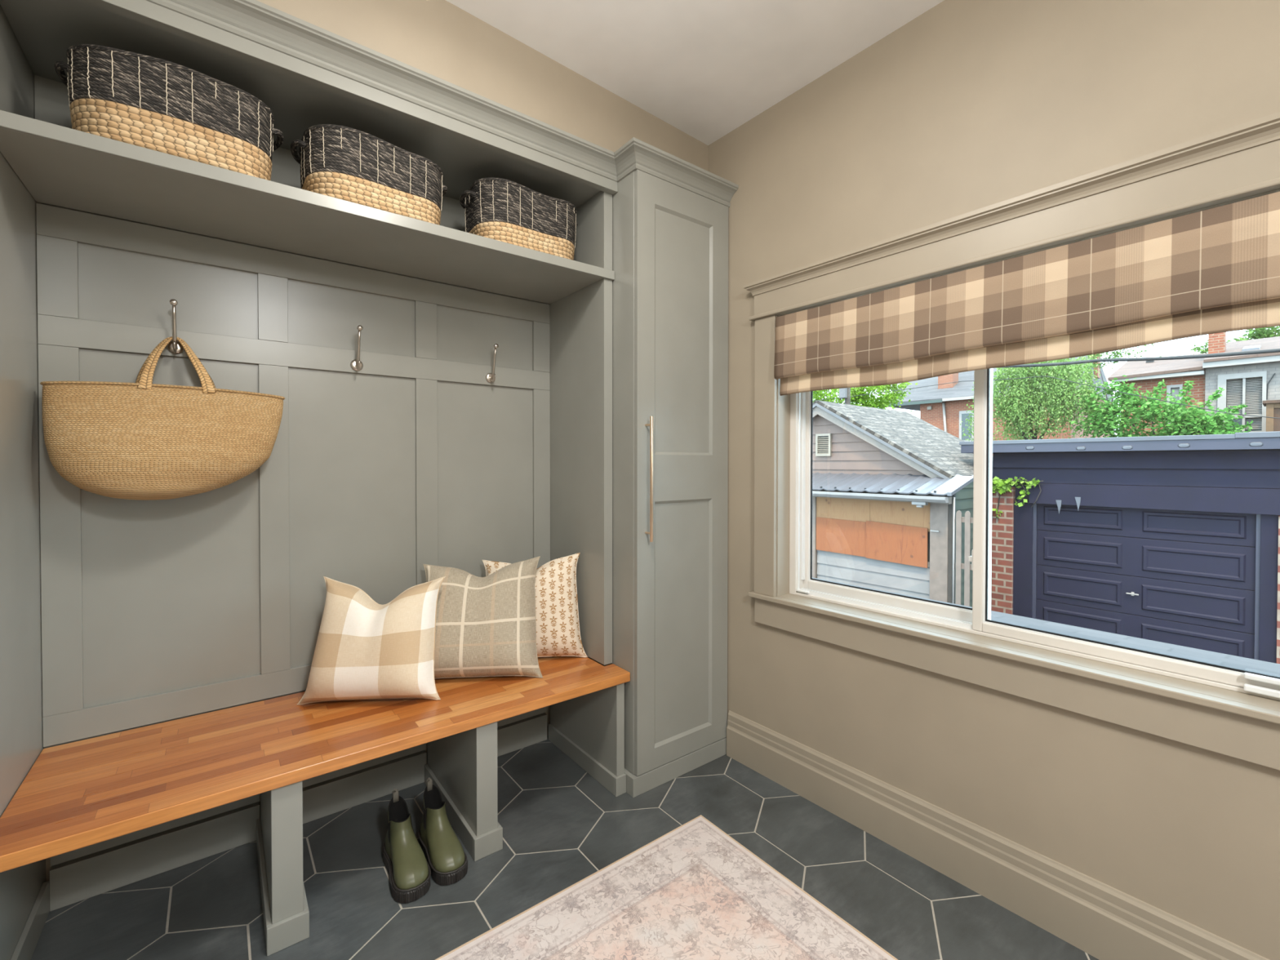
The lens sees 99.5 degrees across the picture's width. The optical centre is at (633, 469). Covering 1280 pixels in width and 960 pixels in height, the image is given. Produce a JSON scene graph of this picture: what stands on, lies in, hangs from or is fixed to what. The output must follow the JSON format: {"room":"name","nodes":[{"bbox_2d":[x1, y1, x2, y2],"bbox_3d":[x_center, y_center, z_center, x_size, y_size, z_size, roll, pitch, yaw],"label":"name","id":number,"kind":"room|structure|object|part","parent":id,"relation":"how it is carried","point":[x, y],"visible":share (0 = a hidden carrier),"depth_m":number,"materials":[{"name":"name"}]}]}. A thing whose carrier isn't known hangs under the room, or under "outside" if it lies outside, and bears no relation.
{"room":"mudroom","nodes":[
{"label":"mudroom","id":0,"kind":"room"},
{"bbox_2d":[0,4,46,959],"bbox_3d":[-0.454,-0.058,-0.214,0.150,2.900,4.600,-1,1,-37],"label":"panel","id":1,"kind":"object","parent":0,"point":[21,739],"depth_m":1.38,"materials":[{"name":"beige paint"}]},
{"bbox_2d":[10,880,49,959],"bbox_3d":[-0.392,1.246,-0.146,0.013,0.090,4.268,-1,1,-37],"label":"baseboard","id":2,"kind":"structure","parent":1,"relation":"attached to","point":[26,945],"depth_m":1.44,"materials":[{"name":"beige paint"}]},
{"bbox_2d":[45,0,707,881],"bbox_3d":[-0.602,-0.086,2.129,2.450,2.900,0.689,-1,1,-37],"label":"wall","id":3,"kind":"structure","parent":0,"point":[439,38],"depth_m":1.81,"materials":[{"name":"beige paint"}]},
{"bbox_2d":[34,75,550,866],"bbox_3d":[-1.045,0.000,2.044,1.638,2.271,0.034,-1,1,-37],"label":"panelling","id":4,"kind":"object","parent":3,"relation":"attached to","point":[154,611],"visible":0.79,"depth_m":1.87,"materials":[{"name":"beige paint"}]},
{"bbox_2d":[166,298,184,354],"bbox_3d":[-1.434,-0.444,1.692,0.043,0.160,0.072,-1,1,-37],"label":"coat hook","id":5,"kind":"object","parent":4,"relation":"attached to","point":[175,347],"visible":0.94,"depth_m":1.69,"materials":[{"name":"silver metal"}]},
{"bbox_2d":[40,336,284,500],"bbox_3d":[-1.387,-0.161,1.638,0.575,0.510,0.210,-1,1,-37],"label":"tote bag","id":6,"kind":"object","parent":5,"relation":"hanging from","point":[142,439],"visible":1,"depth_m":1.56,"materials":[{"name":"beige wicker"}]},
{"bbox_3d":[-1.440,-0.325,1.710,0.204,0.184,0.019,-1,1,-37],"label":"handle","id":7,"kind":"part","parent":6,"relation":"part of","materials":[{"name":"wicker"}]},
{"bbox_3d":[-1.404,-0.325,1.672,0.183,0.184,0.106,-1,1,-37],"label":"handle","id":8,"kind":"part","parent":6,"relation":"part of","materials":[{"name":"wicker"}]},
{"bbox_3d":[-1.453,-0.388,1.718,0.043,0.043,0.008,-1,1,-37],"label":"plate","id":9,"kind":"part","parent":5,"relation":"part of","materials":[{"name":"silver metal"}]},
{"bbox_3d":[-1.046,0.749,2.054,1.638,0.087,0.012,-1,1,-37],"label":"rail","id":10,"kind":"part","parent":4,"relation":"part of","materials":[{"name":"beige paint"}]},
{"bbox_3d":[-1.046,-0.963,2.034,1.638,0.318,0.012,-1,1,-37],"label":"panel","id":11,"kind":"part","parent":4,"relation":"part of","materials":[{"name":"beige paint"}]},
{"bbox_3d":[-1.046,-0.718,2.037,1.638,0.088,0.012,-1,1,-37],"label":"rail","id":12,"kind":"part","parent":4,"relation":"part of","materials":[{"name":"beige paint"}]},
{"bbox_3d":[-1.046,-0.405,2.040,1.638,0.084,0.012,-1,1,-37],"label":"hook rail","id":13,"kind":"part","parent":4,"relation":"part of","materials":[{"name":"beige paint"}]},
{"bbox_3d":[-1.047,0.984,2.049,1.599,0.304,0.024,-1,1,-37],"label":"panel","id":14,"kind":"part","parent":4,"relation":"part of","materials":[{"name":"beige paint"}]},
{"bbox_2d":[350,324,363,370],"bbox_3d":[-1.019,-0.447,2.007,0.043,0.160,0.072,-1,1,-37],"label":"coat hook","id":15,"kind":"object","parent":4,"relation":"attached to","point":[356,364],"visible":1,"depth_m":2.00,"materials":[{"name":"silver metal"}]},
{"bbox_3d":[-1.039,-0.391,2.033,0.043,0.043,0.008,-1,1,-37],"label":"plate","id":16,"kind":"part","parent":15,"relation":"part of","materials":[{"name":"silver metal"}]},
{"bbox_2d":[485,343,498,382],"bbox_3d":[-0.601,-0.453,2.325,0.043,0.160,0.072,-1,1,-37],"label":"coat hook","id":17,"kind":"object","parent":4,"relation":"attached to","point":[490,377],"visible":1,"depth_m":2.32,"materials":[{"name":"silver metal"}]},
{"bbox_3d":[-0.620,-0.397,2.351,0.043,0.043,0.008,-1,1,-37],"label":"plate","id":18,"kind":"part","parent":17,"relation":"part of","materials":[{"name":"silver metal"}]},
{"bbox_2d":[48,712,546,911],"bbox_3d":[-1.050,1.205,2.054,1.601,0.118,0.037,-1,1,-37],"label":"baseboard","id":19,"kind":"structure","parent":3,"relation":"attached to","point":[73,881],"depth_m":1.79,"materials":[{"name":"beige paint"}]},
{"bbox_2d":[0,0,617,665],"bbox_3d":[-0.869,-0.213,1.847,1.682,2.018,0.556,-1,1,-37],"label":"shelf unit","id":20,"kind":"object","parent":3,"relation":"attached to","point":[308,74],"visible":0.9,"depth_m":1.72,"materials":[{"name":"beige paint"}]},
{"bbox_2d":[53,44,284,180],"bbox_3d":[-1.258,-0.918,1.505,0.491,0.249,0.319,-1,1,-37],"label":"storage basket","id":21,"kind":"object","parent":20,"relation":"on","point":[155,104],"visible":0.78,"depth_m":1.38,"materials":[{"name":"black wicker"}]},
{"bbox_3d":[-1.437,-0.996,1.372,0.039,0.031,0.126,-1,1,-37],"label":"handle","id":22,"kind":"part","parent":21,"relation":"part of","materials":[{"name":"black wicker"}]},
{"bbox_3d":[-1.082,-1.000,1.641,0.039,0.031,0.126,-1,1,-37],"label":"handle","id":23,"kind":"part","parent":21,"relation":"part of","materials":[{"name":"black wicker"}]},
{"bbox_3d":[-0.906,-1.125,1.848,1.638,0.012,0.448,-1,1,-37],"label":"panel","id":24,"kind":"part","parent":20,"relation":"part of","materials":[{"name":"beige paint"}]},
{"bbox_2d":[289,124,447,225],"bbox_3d":[-0.865,-0.914,1.808,0.482,0.235,0.312,-1,1,-38],"label":"storage basket","id":25,"kind":"object","parent":20,"relation":"on","point":[346,163],"visible":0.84,"depth_m":1.67,"materials":[{"name":"black wicker"}]},
{"bbox_3d":[-1.036,-0.986,1.672,0.039,0.031,0.126,-1,1,-38],"label":"handle","id":26,"kind":"part","parent":25,"relation":"part of","materials":[{"name":"black wicker"}]},
{"bbox_3d":[-0.692,-0.989,1.939,0.039,0.031,0.126,-1,1,-38],"label":"handle","id":27,"kind":"part","parent":25,"relation":"part of","materials":[{"name":"black wicker"}]},
{"bbox_3d":[-0.718,-1.180,1.635,1.682,0.079,0.055,-1,1,-37],"label":"crown moulding","id":28,"kind":"part","parent":20,"relation":"part of","materials":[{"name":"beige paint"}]},
{"bbox_2d":[459,177,577,260],"bbox_3d":[-0.444,-0.926,2.140,0.479,0.251,0.301,0,1,-36],"label":"storage basket","id":29,"kind":"object","parent":20,"relation":"on","point":[500,209],"visible":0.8,"depth_m":2.00,"materials":[{"name":"black wicker"}]},
{"bbox_3d":[-0.620,-1.006,2.008,0.039,0.031,0.126,0,1,-36],"label":"handle","id":30,"kind":"part","parent":29,"relation":"part of","materials":[{"name":"black wicker"}]},
{"bbox_3d":[-0.244,-0.169,2.377,0.040,1.916,0.470,-1,1,-37],"label":"panel","id":31,"kind":"part","parent":20,"relation":"part of","materials":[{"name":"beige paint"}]},
{"bbox_2d":[31,735,1098,959],"bbox_3d":[0.522,1.333,0.556,2.318,0.100,4.318,-1,1,-37],"label":"floor","id":32,"kind":"structure","parent":0,"point":[561,826],"depth_m":1.66,"materials":[{"name":"tile"}]},
{"bbox_2d":[0,656,630,956],"bbox_3d":[-0.853,1.032,1.840,1.682,0.470,0.566,-1,1,-37],"label":"bench","id":33,"kind":"object","parent":32,"relation":"on","point":[79,794],"visible":0.95,"depth_m":1.59,"materials":[{"name":"brown wood"}]},
{"bbox_3d":[-1.084,1.233,1.660,0.096,0.072,0.548,-1,1,-37],"label":"moulding","id":34,"kind":"part","parent":33,"relation":"part of","materials":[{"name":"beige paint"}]},
{"bbox_2d":[297,576,445,704],"bbox_3d":[-0.909,0.585,1.880,0.470,0.420,0.227,0,1,-13],"label":"throw cushion","id":35,"kind":"object","parent":33,"relation":"on","point":[366,649],"visible":1,"depth_m":1.82,"materials":[{"name":"beige fabric"}]},
{"bbox_3d":[-0.640,1.229,1.997,0.097,0.072,0.548,-1,1,-37],"label":"moulding","id":36,"kind":"part","parent":33,"relation":"part of","materials":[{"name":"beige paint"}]},
{"bbox_2d":[422,555,542,679],"bbox_3d":[-0.603,0.578,2.097,0.489,0.429,0.244,0,1,-12],"label":"throw cushion","id":37,"kind":"object","parent":33,"relation":"on","point":[486,626],"visible":0.84,"depth_m":2.04,"materials":[{"name":"beige fabric"}]},
{"bbox_2d":[482,552,587,657],"bbox_3d":[-0.425,0.573,2.264,0.464,0.436,0.132,0,1,-6],"label":"throw cushion","id":38,"kind":"object","parent":33,"relation":"on","point":[557,612],"visible":0.43,"depth_m":2.23,"materials":[{"name":"beige fabric"}]},
{"bbox_3d":[-0.214,1.226,2.321,0.049,0.072,0.548,-1,1,-37],"label":"moulding","id":39,"kind":"part","parent":33,"relation":"part of","materials":[{"name":"beige paint"}]},
{"bbox_2d":[382,787,431,903],"bbox_3d":[-0.720,1.167,1.707,0.111,0.202,0.282,0,1,-35],"label":"boot","id":40,"kind":"object","parent":32,"relation":"on","point":[407,867],"visible":1,"depth_m":1.67,"materials":[{"name":"rubber"}]},
{"bbox_2d":[417,777,467,885],"bbox_3d":[-0.630,1.167,1.770,0.108,0.202,0.282,0,1,-37],"label":"boot","id":41,"kind":"object","parent":32,"relation":"on","point":[446,859],"visible":0.98,"depth_m":1.73,"materials":[{"name":"rubber"}]},
{"bbox_2d":[587,137,738,797],"bbox_3d":[0.021,0.015,2.448,0.569,2.489,0.677,-1,1,-37],"label":"tall cabinet","id":42,"kind":"object","parent":32,"relation":"on","point":[670,213],"visible":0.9,"depth_m":2.20,"materials":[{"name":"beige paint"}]},
{"bbox_3d":[0.060,0.037,2.090,0.012,0.482,0.042,-1,1,-37],"label":"door handle","id":43,"kind":"part","parent":42,"relation":"part of","materials":[{"name":"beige metal"}]},
{"bbox_3d":[0.174,-1.187,2.233,0.569,0.079,0.172,-1,1,-37],"label":"crown moulding","id":44,"kind":"part","parent":42,"relation":"part of","materials":[{"name":"beige paint"}]},
{"bbox_3d":[0.209,0.019,2.242,0.504,2.332,0.019,-1,1,-37],"label":"door","id":45,"kind":"part","parent":42,"relation":"part of","materials":[{"name":"beige paint"}]},
{"bbox_3d":[0.208,-0.550,2.228,0.322,0.982,0.010,-1,1,-37],"label":"door panel","id":46,"kind":"part","parent":42,"relation":"part of","materials":[{"name":"beige paint"}]},
{"bbox_3d":[0.207,0.615,2.242,0.322,0.979,0.010,-1,1,-37],"label":"door panel","id":47,"kind":"part","parent":42,"relation":"part of","materials":[{"name":"beige paint"}]},
{"bbox_2d":[435,814,897,959],"bbox_3d":[0.332,1.279,0.624,1.499,0.006,2.259,-1,1,-37],"label":"area rug","id":48,"kind":"object","parent":32,"relation":"on","point":[694,891],"visible":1,"depth_m":1.53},
{"bbox_2d":[445,0,944,145],"bbox_3d":[0.581,-1.530,0.555,2.750,0.164,4.600,-1,1,-37],"label":"ceiling","id":49,"kind":"structure","parent":0,"point":[704,68],"depth_m":1.87,"materials":[{"name":"white paint"}]},
{"bbox_2d":[707,0,1279,959],"bbox_3d":[1.470,-0.075,1.257,0.200,2.900,4.620,-1,1,-39],"label":"wall","id":50,"kind":"structure","parent":0,"point":[966,106],"depth_m":1.60,"materials":[{"name":"beige paint"}]},
{"bbox_2d":[726,710,1269,959],"bbox_3d":[1.570,1.181,0.976,0.019,0.194,3.655,-1,1,-39],"label":"baseboard","id":51,"kind":"structure","parent":50,"relation":"attached to","point":[1104,922],"depth_m":1.61,"materials":[{"name":"beige paint"}]},
{"bbox_2d":[743,111,1279,770],"bbox_3d":[1.082,-0.059,1.694,0.252,1.407,1.675,-1,1,-39],"label":"window","id":52,"kind":"structure","parent":50,"relation":"in","point":[1232,712],"depth_m":1.60,"materials":[{"name":"beige paint"}]},
{"bbox_3d":[0.542,-0.053,2.225,0.020,1.136,0.100,-1,1,-39],"label":"casing","id":53,"kind":"part","parent":52,"relation":"part of","materials":[{"name":"beige paint"}]},
{"bbox_3d":[0.928,-0.048,1.999,0.026,1.096,0.685,-1,1,-39],"label":"sash","id":54,"kind":"part","parent":52,"relation":"part of","materials":[{"name":"white plastic"}]},
{"bbox_3d":[1.088,0.530,1.706,0.236,0.018,1.643,-1,1,-39],"label":"sill","id":55,"kind":"part","parent":52,"relation":"part of","materials":[{"name":"beige paint"}]},
{"bbox_2d":[773,191,1279,395],"bbox_3d":[1.015,-0.440,1.615,0.052,0.312,1.398,-1,1,-39],"label":"blind","id":56,"kind":"object","parent":52,"relation":"attached to","point":[1216,269],"visible":1,"depth_m":1.45,"materials":[{"name":"brown fabric"}]},
{"bbox_3d":[1.122,-0.047,1.726,0.090,1.136,1.399,-1,1,-39],"label":"frame","id":57,"kind":"part","parent":52,"relation":"part of","materials":[{"name":"white plastic"}]},
{"bbox_3d":[1.305,-0.038,1.459,0.026,1.103,0.690,-1,1,-39],"label":"sash","id":58,"kind":"part","parent":52,"relation":"part of","materials":[{"name":"white plastic"}]},
{"bbox_2d":[812,577,1279,676],"bbox_3d":[2.354,0.797,1.690,1.695,0.285,8.200,-1,1,-39],"label":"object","id":59,"kind":"structure","parent":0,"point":[1207,656],"depth_m":2.58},
{"label":"outside","id":60,"kind":"structure","parent":0,"visible":0},
{"bbox_3d":[27.580,2.652,24.659,72.367,0.300,82.230,-1,1,-37],"label":"ground","id":61,"kind":"structure","parent":60,"visible":0},
{"bbox_2d":[839,387,850,404],"bbox_3d":[5.794,-0.237,14.863,0.279,5.700,0.209,-1,1,-37],"label":"chimney","id":62,"kind":"object","parent":61,"relation":"on","point":[845,393],"visible":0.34,"depth_m":14.78,"materials":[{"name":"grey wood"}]},
{"bbox_2d":[813,382,918,412],"bbox_3d":[6.427,-0.538,17.843,3.242,6.252,5.630,-1,1,-37],"label":"maple tree","id":63,"kind":"object","parent":61,"relation":"on","point":[882,402],"visible":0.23,"depth_m":16.14,"materials":[{"name":"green plant"}]},
{"bbox_2d":[812,400,973,607],"bbox_3d":[4.582,0.673,11.024,4.707,3.971,5.252,-1,1,-37],"label":"house","id":64,"kind":"structure","parent":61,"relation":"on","point":[889,486],"depth_m":9.02,"materials":[{"name":"grey wood"}]},
{"bbox_2d":[815,433,831,456],"bbox_3d":[3.615,-0.466,10.301,0.070,0.425,0.312,-1,1,-37],"label":"vent","id":65,"kind":"object","parent":64,"relation":"attached to","point":[823,441],"depth_m":10.29,"materials":[{"name":"white plastic"}]},
{"bbox_2d":[911,501,928,507],"bbox_3d":[4.238,0.517,8.023,0.106,0.095,0.202,-1,1,-37],"label":"light fixture","id":66,"kind":"object","parent":64,"relation":"attached to","point":[919,504],"depth_m":7.99,"materials":[{"name":"white metal"}]},
{"bbox_3d":[4.615,1.546,7.884,0.067,2.300,0.060,-1,1,-37],"label":"corner post","id":67,"kind":"part","parent":64,"relation":"part of","materials":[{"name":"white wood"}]},
{"bbox_2d":[955,510,973,606],"bbox_3d":[4.702,1.641,7.628,0.055,2.118,0.310,-1,1,-39],"label":"picket fence","id":68,"kind":"object","parent":61,"relation":"on","point":[966,519],"visible":0.43,"depth_m":7.65,"materials":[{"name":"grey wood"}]},
{"bbox_3d":[4.710,1.372,7.631,0.034,0.075,0.310,-1,1,-39],"label":"rail","id":69,"kind":"part","parent":68,"relation":"part of","materials":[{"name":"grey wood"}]},
{"bbox_3d":[4.710,0.712,7.623,0.034,0.075,0.310,-1,1,-39],"label":"rail","id":70,"kind":"part","parent":68,"relation":"part of","materials":[{"name":"white wood"}]},
{"bbox_2d":[888,353,1113,455],"bbox_3d":[19.178,-1.797,28.505,9.176,8.500,8.835,-1,1,-37],"label":"house","id":71,"kind":"structure","parent":61,"relation":"on","point":[944,406],"depth_m":26.68,"materials":[{"name":"orange brick"}]},
{"bbox_3d":[15.954,-2.048,25.959,0.014,1.260,0.430,-1,1,-39],"label":"pane","id":72,"kind":"part","parent":71,"relation":"part of","materials":[{"name":"glass"}]},
{"bbox_2d":[960,354,1119,441],"bbox_3d":[11.018,-0.482,14.999,1.822,6.193,3.678,-1,1,-44],"label":"birch tree","id":73,"kind":"object","parent":61,"relation":"on","point":[1047,388],"visible":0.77,"depth_m":14.57,"materials":[{"name":"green plant"}]},
{"bbox_2d":[959,431,1279,663],"bbox_3d":[9.574,1.088,9.280,5.689,3.185,5.447,-1,1,-37],"label":"garage","id":74,"kind":"structure","parent":61,"relation":"on","point":[1171,540],"depth_m":7.90,"materials":[{"name":"blue wood"}]},
{"bbox_2d":[991,475,1043,518],"bbox_3d":[6.348,0.480,9.089,0.232,0.735,0.866,-1,1,-37],"label":"climbing vine","id":75,"kind":"object","parent":74,"relation":"attached to","point":[1001,486],"visible":0.86,"depth_m":9.09,"materials":[{"name":"green plant"}]},
{"bbox_3d":[6.538,1.617,9.090,0.080,2.130,0.265,-1,1,-39],"label":"post","id":76,"kind":"part","parent":74,"relation":"part of","materials":[{"name":"blue wood"}]},
{"bbox_3d":[7.036,2.423,8.532,0.022,0.323,0.975,-1,1,-39],"label":"raised panel","id":77,"kind":"part","parent":74,"relation":"part of","materials":[{"name":"blue metal"}]},
{"bbox_3d":[7.036,1.873,8.526,0.022,0.373,0.975,-1,1,-39],"label":"raised panel","id":78,"kind":"part","parent":74,"relation":"part of","materials":[{"name":"blue metal"}]},
{"bbox_3d":[7.037,1.298,8.519,0.022,0.373,0.975,-1,1,-39],"label":"raised panel","id":79,"kind":"part","parent":74,"relation":"part of","materials":[{"name":"blue metal"}]},
{"bbox_3d":[7.037,0.757,8.512,0.022,0.305,0.975,-1,1,-39],"label":"raised panel","id":80,"kind":"part","parent":74,"relation":"part of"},
{"bbox_3d":[7.410,1.849,8.046,0.048,0.052,0.140,-1,1,-37],"label":"door handle","id":81,"kind":"part","parent":74,"relation":"part of","materials":[{"name":"silver metal"}]},
{"bbox_3d":[7.414,1.615,8.044,0.060,2.160,2.485,-1,1,-39],"label":"door frame","id":82,"kind":"part","parent":74,"relation":"part of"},
{"bbox_3d":[7.799,2.434,7.593,0.022,0.323,1.015,-1,1,-39],"label":"raised panel","id":83,"kind":"part","parent":74,"relation":"part of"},
{"bbox_3d":[7.800,1.884,7.587,0.022,0.373,1.015,-1,1,-39],"label":"raised panel","id":84,"kind":"part","parent":74,"relation":"part of","materials":[{"name":"blue metal"}]},
{"bbox_3d":[7.800,1.309,7.580,0.022,0.373,1.015,-1,1,-39],"label":"raised panel","id":85,"kind":"part","parent":74,"relation":"part of","materials":[{"name":"blue metal"}]},
{"bbox_3d":[7.800,0.768,7.573,0.022,0.305,1.015,-1,1,-39],"label":"raised panel","id":86,"kind":"part","parent":74,"relation":"part of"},
{"bbox_3d":[8.223,1.643,7.016,0.085,2.130,0.152,-1,1,-37],"label":"post","id":87,"kind":"part","parent":74,"relation":"part of","materials":[{"name":"blue wood"}]},
{"bbox_2d":[1080,341,1195,402],"bbox_3d":[18.657,-1.190,21.008,1.343,7.472,4.510,0,1,-29],"label":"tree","id":88,"kind":"object","parent":61,"relation":"on","point":[1117,354],"visible":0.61,"depth_m":20.92,"materials":[{"name":"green plant"}]},
{"bbox_2d":[1107,353,1208,436],"bbox_3d":[17.470,-0.578,17.677,6.250,6.320,2.025,-1,1,-39],"label":"brick house","id":89,"kind":"structure","parent":61,"relation":"on","point":[1175,372],"depth_m":15.80,"materials":[{"name":"brown brick"}]},
{"bbox_3d":[15.631,-1.789,15.629,0.010,1.130,0.180,-1,1,-39],"label":"pane","id":90,"kind":"part","parent":89,"relation":"part of","materials":[{"name":"glass"}]},
{"bbox_2d":[1071,374,1253,438],"bbox_3d":[12.453,0.165,12.949,1.658,4.954,3.084,-1,1,-37],"label":"shrub","id":91,"kind":"object","parent":61,"relation":"on","point":[1108,420],"visible":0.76,"depth_m":12.83,"materials":[{"name":"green plant"}]},
{"bbox_2d":[1190,339,1208,354],"bbox_3d":[23.936,-1.490,22.676,0.988,8.032,0.879,0,1,8],"label":"tree","id":92,"kind":"object","parent":61,"relation":"on","point":[1205,350],"visible":0.3,"depth_m":22.69,"materials":[{"name":"green plant"}]},
{"bbox_2d":[1202,332,1279,432],"bbox_3d":[19.511,-1.011,15.081,6.496,7.250,4.784,-1,1,-37],"label":"brick house","id":93,"kind":"structure","parent":61,"relation":"on","point":[1251,380],"depth_m":14.57,"materials":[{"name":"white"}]},
{"bbox_2d":[1226,378,1242,415],"bbox_3d":[16.285,-1.945,14.680,0.030,0.974,0.285,-1,1,-39],"label":"window blind","id":94,"kind":"object","parent":93,"relation":"hanging from","point":[1234,387],"depth_m":14.69,"materials":[{"name":"grey plastic"}]},
{"bbox_3d":[16.448,-1.731,14.593,0.010,1.420,0.640,-1,1,-39],"label":"pane","id":95,"kind":"part","parent":93,"relation":"part of","materials":[{"name":"glass"}]},
{"bbox_2d":[1245,417,1262,429],"bbox_3d":[16.502,-1.224,14.421,0.030,0.299,0.285,-1,1,-39],"label":"window blind","id":96,"kind":"object","parent":93,"relation":"hanging from","point":[1256,424],"depth_m":14.41,"materials":[{"name":"grey plastic"}]},
{"bbox_2d":[1245,377,1262,414],"bbox_3d":[16.502,-1.942,14.412,0.030,0.974,0.285,-1,1,-39],"label":"window blind","id":97,"kind":"object","parent":93,"relation":"hanging from","point":[1253,385],"depth_m":14.42,"materials":[{"name":"grey plastic"}]},
{"bbox_2d":[1226,325,1279,342],"bbox_3d":[25.954,-1.895,21.802,2.204,8.871,3.046,-1,1,-37],"label":"tree","id":98,"kind":"object","parent":61,"relation":"on","point":[1258,333],"visible":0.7,"depth_m":21.90,"materials":[{"name":"green plant"}]},
{"bbox_2d":[1262,400,1279,431],"bbox_3d":[16.440,0.486,12.732,1.170,4.310,2.215,-1,1,-37],"label":"box","id":99,"kind":"object","parent":61,"relation":"on","point":[1273,406],"visible":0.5,"depth_m":13.13,"materials":[{"name":"brown wood"}]},
{"bbox_3d":[15.487,0.515,13.208,0.104,4.240,0.123,-1,1,-37],"label":"corner post","id":100,"kind":"part","parent":99,"relation":"part of","materials":[{"name":"beige wood"}]},
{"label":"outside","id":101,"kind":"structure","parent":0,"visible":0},
{"bbox_2d":[814,375,1279,418],"bbox_3d":[9.168,-1.315,12.226,0.015,1.735,12.001,-1,1,-39],"label":"overhead cable","id":102,"kind":"object","parent":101,"point":[1042,375],"visible":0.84,"depth_m":11.47,"materials":[{"name":"black rubber"}]},
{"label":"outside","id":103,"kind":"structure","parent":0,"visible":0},
{"bbox_2d":[995,348,1279,368],"bbox_3d":[5.773,-1.322,6.890,0.040,0.700,12.002,-1,1,-39],"label":"overhead cable","id":104,"kind":"object","parent":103,"point":[1273,350],"visible":0.66,"depth_m":6.41,"materials":[{"name":"black rubber"}]}
]}

